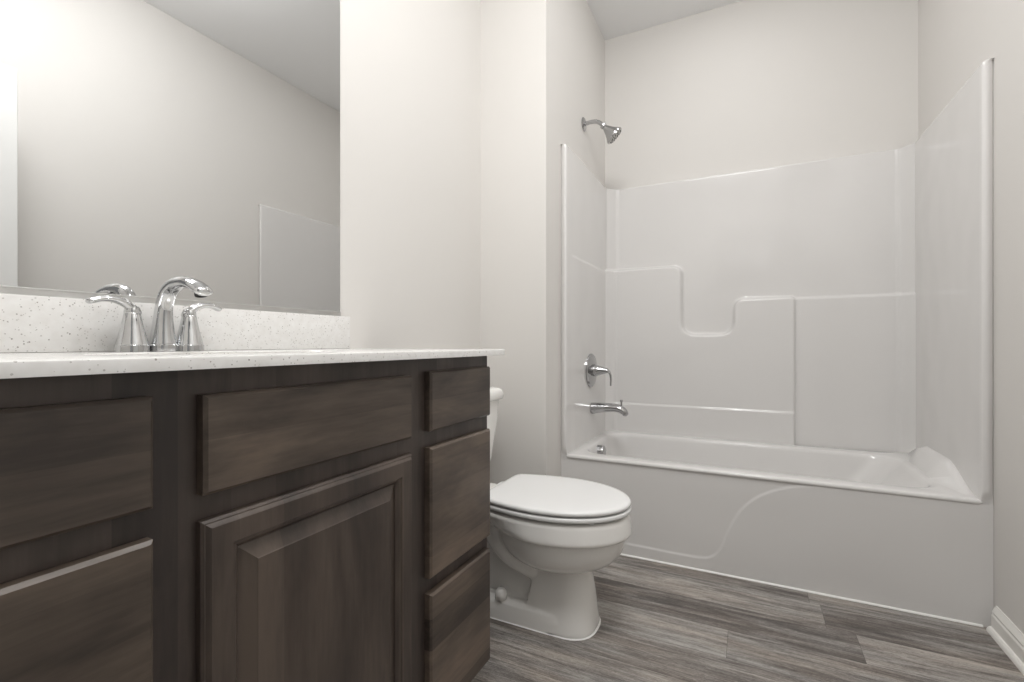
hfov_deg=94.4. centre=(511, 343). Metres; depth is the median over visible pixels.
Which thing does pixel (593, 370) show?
mixer valve
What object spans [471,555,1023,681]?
floor
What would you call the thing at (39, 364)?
countertop
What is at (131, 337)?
sink faucet
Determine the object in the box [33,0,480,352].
wall
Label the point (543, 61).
wall
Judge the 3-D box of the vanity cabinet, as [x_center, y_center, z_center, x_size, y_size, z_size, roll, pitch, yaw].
[-0.510,0.476,0.881,0.498,0.888,1.063,0,0,26]
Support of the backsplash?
attached to the wall at (410, 70)
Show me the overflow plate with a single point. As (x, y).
(601, 449)
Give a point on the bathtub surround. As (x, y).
(798, 357)
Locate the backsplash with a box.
[0,293,349,352]
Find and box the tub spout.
[590,400,627,416]
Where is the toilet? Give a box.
[487,387,631,640]
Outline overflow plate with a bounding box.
[597,445,605,454]
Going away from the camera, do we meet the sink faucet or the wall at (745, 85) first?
the sink faucet
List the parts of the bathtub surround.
panel, panel, panel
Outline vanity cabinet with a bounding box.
[0,356,489,681]
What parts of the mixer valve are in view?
lever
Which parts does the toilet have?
tank, tank lid, bowl, seat, lid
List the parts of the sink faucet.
lever, handle, spout, handle, lever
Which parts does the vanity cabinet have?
drawer, drawer, door frame, false drawer, raised panel, drawer, drawer, drawer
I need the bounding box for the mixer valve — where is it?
[586,354,611,386]
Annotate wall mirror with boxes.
[0,0,340,315]
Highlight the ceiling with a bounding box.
[586,0,742,39]
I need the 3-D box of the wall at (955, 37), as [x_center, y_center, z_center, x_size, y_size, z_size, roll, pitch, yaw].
[1.269,-0.458,0.843,0.100,2.755,3.000,0,0,26]
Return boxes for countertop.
[0,348,504,378]
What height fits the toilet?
0.744 m
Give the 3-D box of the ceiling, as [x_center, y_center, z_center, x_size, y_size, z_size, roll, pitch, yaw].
[0.436,-1.865,1.313,2.010,0.060,3.100,0,0,26]
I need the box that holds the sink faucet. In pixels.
[85,276,221,351]
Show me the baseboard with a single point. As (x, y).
(1005, 633)
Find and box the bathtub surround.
[560,58,993,626]
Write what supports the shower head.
attached to the wall at (543, 61)
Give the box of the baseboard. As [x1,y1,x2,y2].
[986,606,1023,674]
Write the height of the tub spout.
0.085 m
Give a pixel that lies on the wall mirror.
(145, 144)
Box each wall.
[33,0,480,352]
[481,0,604,483]
[605,0,917,189]
[918,0,1023,633]
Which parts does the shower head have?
shower arm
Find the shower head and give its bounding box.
[581,117,621,143]

